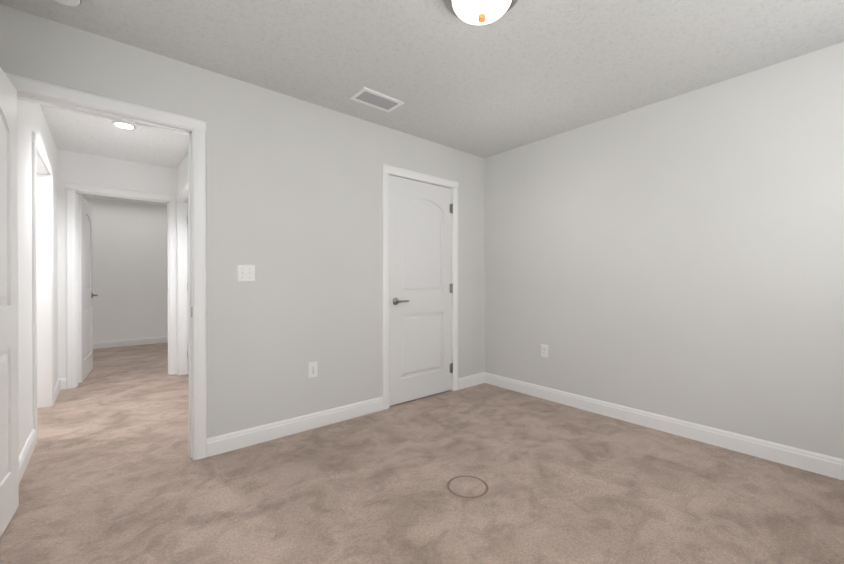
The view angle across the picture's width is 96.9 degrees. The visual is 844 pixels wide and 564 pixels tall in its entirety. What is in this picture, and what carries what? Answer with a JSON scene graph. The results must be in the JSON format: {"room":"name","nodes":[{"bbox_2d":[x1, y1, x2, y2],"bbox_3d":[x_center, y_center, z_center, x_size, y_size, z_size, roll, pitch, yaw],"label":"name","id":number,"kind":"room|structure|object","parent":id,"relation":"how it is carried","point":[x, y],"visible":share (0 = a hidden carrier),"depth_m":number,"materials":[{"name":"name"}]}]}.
{"room":"empty bedroom","nodes":[
{"label":"empty bedroom","id":0,"kind":"room"},
{"bbox_2d":[17,99,57,454],"bbox_3d":[-2.982,-0.120,2.853,0.120,2.440,2.600,0,0,-40],"label":"wall","id":1,"kind":"structure","parent":0,"point":[30,117],"depth_m":2.36,"materials":[{"name":"paint"}]},
{"bbox_2d":[19,429,35,483],"bbox_3d":[-2.353,1.046,2.214,0.016,0.113,0.807,0,0,-40],"label":"baseboard","id":2,"kind":"structure","parent":1,"relation":"attached to","point":[26,453],"depth_m":2.25,"materials":[{"name":"white wood"}]},
{"bbox_2d":[32,131,53,444],"bbox_3d":[-3.011,0.043,2.901,0.138,2.113,1.096,0,0,-40],"label":"trim","id":3,"kind":"structure","parent":1,"relation":"attached to","point":[42,286],"depth_m":3.26,"materials":[{"name":"white wood"}]},
{"bbox_2d":[54,378,63,402],"bbox_3d":[-3.499,1.040,3.589,0.030,0.113,0.577,0,0,-40],"label":"baseboard","id":4,"kind":"structure","parent":1,"relation":"attached to","point":[59,385],"depth_m":3.67,"materials":[{"name":"white wood"}]},
{"bbox_2d":[57,149,177,378],"bbox_3d":[-3.340,-0.126,4.172,1.270,2.440,0.120,0,0,-40],"label":"wall","id":5,"kind":"structure","parent":0,"point":[85,169],"depth_m":3.94,"materials":[{"name":"paint"}]},
{"bbox_2d":[77,194,97,382],"bbox_3d":[-3.896,0.071,4.331,0.150,2.020,0.815,0,0,-35],"label":"door","id":6,"kind":"structure","parent":5,"relation":"in","point":[85,297],"depth_m":4.19,"materials":[{"name":"white wood"}]},
{"bbox_2d":[66,183,176,388],"bbox_3d":[-3.321,0.038,4.189,0.956,2.113,0.156,0,0,-40],"label":"door frame","id":7,"kind":"structure","parent":5,"relation":"attached to","point":[72,190],"depth_m":3.93,"materials":[{"name":"white wood"}]},
{"bbox_2d":[85,198,167,341],"bbox_3d":[-5.129,-0.135,6.325,4.000,2.440,0.120,0,0,-40],"label":"wall","id":8,"kind":"structure","parent":0,"point":[129,259],"depth_m":6.37,"materials":[{"name":"paint"}]},
{"bbox_2d":[93,336,167,348],"bbox_3d":[-5.086,1.029,6.278,3.760,0.113,0.016,0,0,-40],"label":"baseboard","id":9,"kind":"structure","parent":8,"relation":"attached to","point":[164,339],"depth_m":6.36,"materials":[{"name":"white wood"}]},
{"bbox_2d":[178,153,187,193],"bbox_3d":[-2.102,-0.123,3.592,0.120,2.440,2.600,0,0,-40],"label":"wall","id":10,"kind":"structure","parent":0,"point":[183,175],"depth_m":4.12,"materials":[{"name":"paint"}]},
{"bbox_2d":[176,183,187,374],"bbox_3d":[-2.553,0.038,4.116,0.138,2.113,0.926,0,0,-40],"label":"trim","id":11,"kind":"structure","parent":10,"relation":"attached to","point":[182,331],"depth_m":4.40,"materials":[{"name":"white wood"}]},
{"bbox_2d":[187,202,188,373],"bbox_3d":[-2.519,0.072,4.149,0.150,2.020,0.785,0,0,-40],"label":"door","id":12,"kind":"structure","parent":10,"relation":"in","point":[187,294],"depth_m":4.41,"materials":[{"name":"white wood"}]},
{"bbox_2d":[0,4,483,437],"bbox_3d":[-0.752,-0.121,2.950,3.880,2.440,0.120,0,0,-40],"label":"wall","id":13,"kind":"structure","parent":0,"point":[293,200],"depth_m":2.67,"materials":[{"name":"paint"}]},
{"bbox_2d":[0,67,18,537],"bbox_3d":[-1.754,0.083,1.500,0.150,2.020,0.780,0,0,-36],"label":"bedroom door","id":14,"kind":"structure","parent":13,"relation":"in","point":[9,474],"depth_m":1.72,"materials":[{"name":"white wood"}]},
{"bbox_2d":[4,72,206,459],"bbox_3d":[-1.754,0.046,2.110,0.921,2.113,0.156,0,0,-40],"label":"door frame","id":15,"kind":"structure","parent":13,"relation":"attached to","point":[55,95],"depth_m":2.31,"materials":[{"name":"white wood"}]},
{"bbox_2d":[237,264,254,281],"bbox_3d":[-1.174,-0.059,2.504,0.116,0.116,0.021,0,0,-40],"label":"light switch","id":16,"kind":"object","parent":13,"relation":"attached to","point":[245,273],"visible":1,"depth_m":2.50,"materials":[{"name":"white plastic"}]},
{"bbox_2d":[207,397,382,456],"bbox_3d":[-0.847,1.043,2.786,1.332,0.113,0.016,0,0,-40],"label":"baseboard","id":17,"kind":"structure","parent":13,"relation":"attached to","point":[231,441],"depth_m":2.68,"materials":[{"name":"white wood"}]},
{"bbox_2d":[308,361,316,377],"bbox_3d":[-0.818,0.660,2.814,0.072,0.116,0.009,0,0,-40],"label":"outlet","id":18,"kind":"object","parent":13,"relation":"attached to","point":[312,369],"visible":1,"depth_m":2.81,"materials":[{"name":"white plastic"}]},
{"bbox_2d":[382,164,458,409],"bbox_3d":[-0.025,0.040,3.550,0.916,2.113,0.138,0,0,-40],"label":"door frame","id":19,"kind":"structure","parent":13,"relation":"attached to","point":[387,170],"depth_m":3.28,"materials":[{"name":"white wood"}]},
{"bbox_2d":[389,175,452,405],"bbox_3d":[-0.003,0.075,3.531,0.775,2.020,0.150,0,0,-40],"label":"closet door","id":20,"kind":"structure","parent":13,"relation":"in","point":[420,291],"depth_m":3.49,"materials":[{"name":"white wood"}]},
{"bbox_2d":[458,372,482,389],"bbox_3d":[0.509,1.039,3.926,0.379,0.113,0.016,0,0,-40],"label":"baseboard","id":21,"kind":"structure","parent":13,"relation":"attached to","point":[476,379],"depth_m":3.91,"materials":[{"name":"white wood"}]},
{"bbox_2d":[0,342,843,563],"bbox_3d":[-1.948,1.127,3.414,5.120,0.060,8.680,0,0,-40],"label":"floor","id":22,"kind":"structure","parent":0,"point":[114,473],"depth_m":1.97,"materials":[{"name":"carpet"}]},
{"bbox_2d":[447,476,488,497],"bbox_3d":[0.245,1.102,2.017,0.224,0.001,0.224,0,0,-40],"label":"ring","id":23,"kind":"object","parent":22,"relation":"on","point":[484,482],"depth_m":2.00,"materials":[{"name":"brown"}]},
{"bbox_2d":[0,0,843,205],"bbox_3d":[-1.948,-1.393,3.404,5.120,0.100,8.680,0,0,-40],"label":"ceiling","id":24,"kind":"structure","parent":0,"point":[519,73],"depth_m":2.18,"materials":[{"name":"paint"}]},
{"bbox_2d":[54,0,81,5],"bbox_3d":[-1.647,-1.314,1.710,0.140,0.043,0.140,0,0,-40],"label":"smoke detector","id":25,"kind":"object","parent":24,"relation":"attached to","point":[71,2],"visible":1,"depth_m":1.74,"materials":[{"name":"white plastic"}]},
{"bbox_2d":[111,121,136,129],"bbox_3d":[-2.554,-1.338,3.208,0.170,0.007,0.170,0,0,-40],"label":"recessed light","id":26,"kind":"object","parent":24,"relation":"in","point":[123,125],"visible":1,"depth_m":3.20,"materials":[{"name":"white glass"}]},
{"bbox_2d":[350,87,403,111],"bbox_3d":[-0.329,-1.335,2.752,0.345,0.011,0.195,0,0,-40],"label":"ceiling vent","id":27,"kind":"object","parent":24,"relation":"in","point":[373,98],"visible":1,"depth_m":2.74,"materials":[{"name":"white metal"}]},
{"bbox_2d":[443,0,517,24],"bbox_3d":[0.271,-1.254,1.689,0.364,0.164,0.364,0,0,-40],"label":"ceiling light","id":28,"kind":"object","parent":24,"relation":"attached to","point":[478,12],"visible":1,"depth_m":1.68,"materials":[{"name":"white glass"}]},
{"bbox_2d":[484,42,843,458],"bbox_3d":[1.742,-0.121,2.904,0.120,2.440,3.160,0,0,-40],"label":"wall","id":29,"kind":"structure","parent":0,"point":[681,257],"depth_m":2.62,"materials":[{"name":"paint"}]},
{"bbox_2d":[541,344,547,357],"bbox_3d":[1.149,0.647,3.513,0.009,0.116,0.072,0,0,-40],"label":"outlet","id":30,"kind":"object","parent":29,"relation":"attached to","point":[544,350],"visible":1,"depth_m":3.51,"materials":[{"name":"white plastic"}]},
{"bbox_2d":[483,372,843,480],"bbox_3d":[1.642,1.043,2.922,0.016,0.113,3.010,0,0,-40],"label":"baseboard","id":31,"kind":"structure","parent":29,"relation":"attached to","point":[823,464],"depth_m":2.62,"materials":[{"name":"white wood"}]}
]}

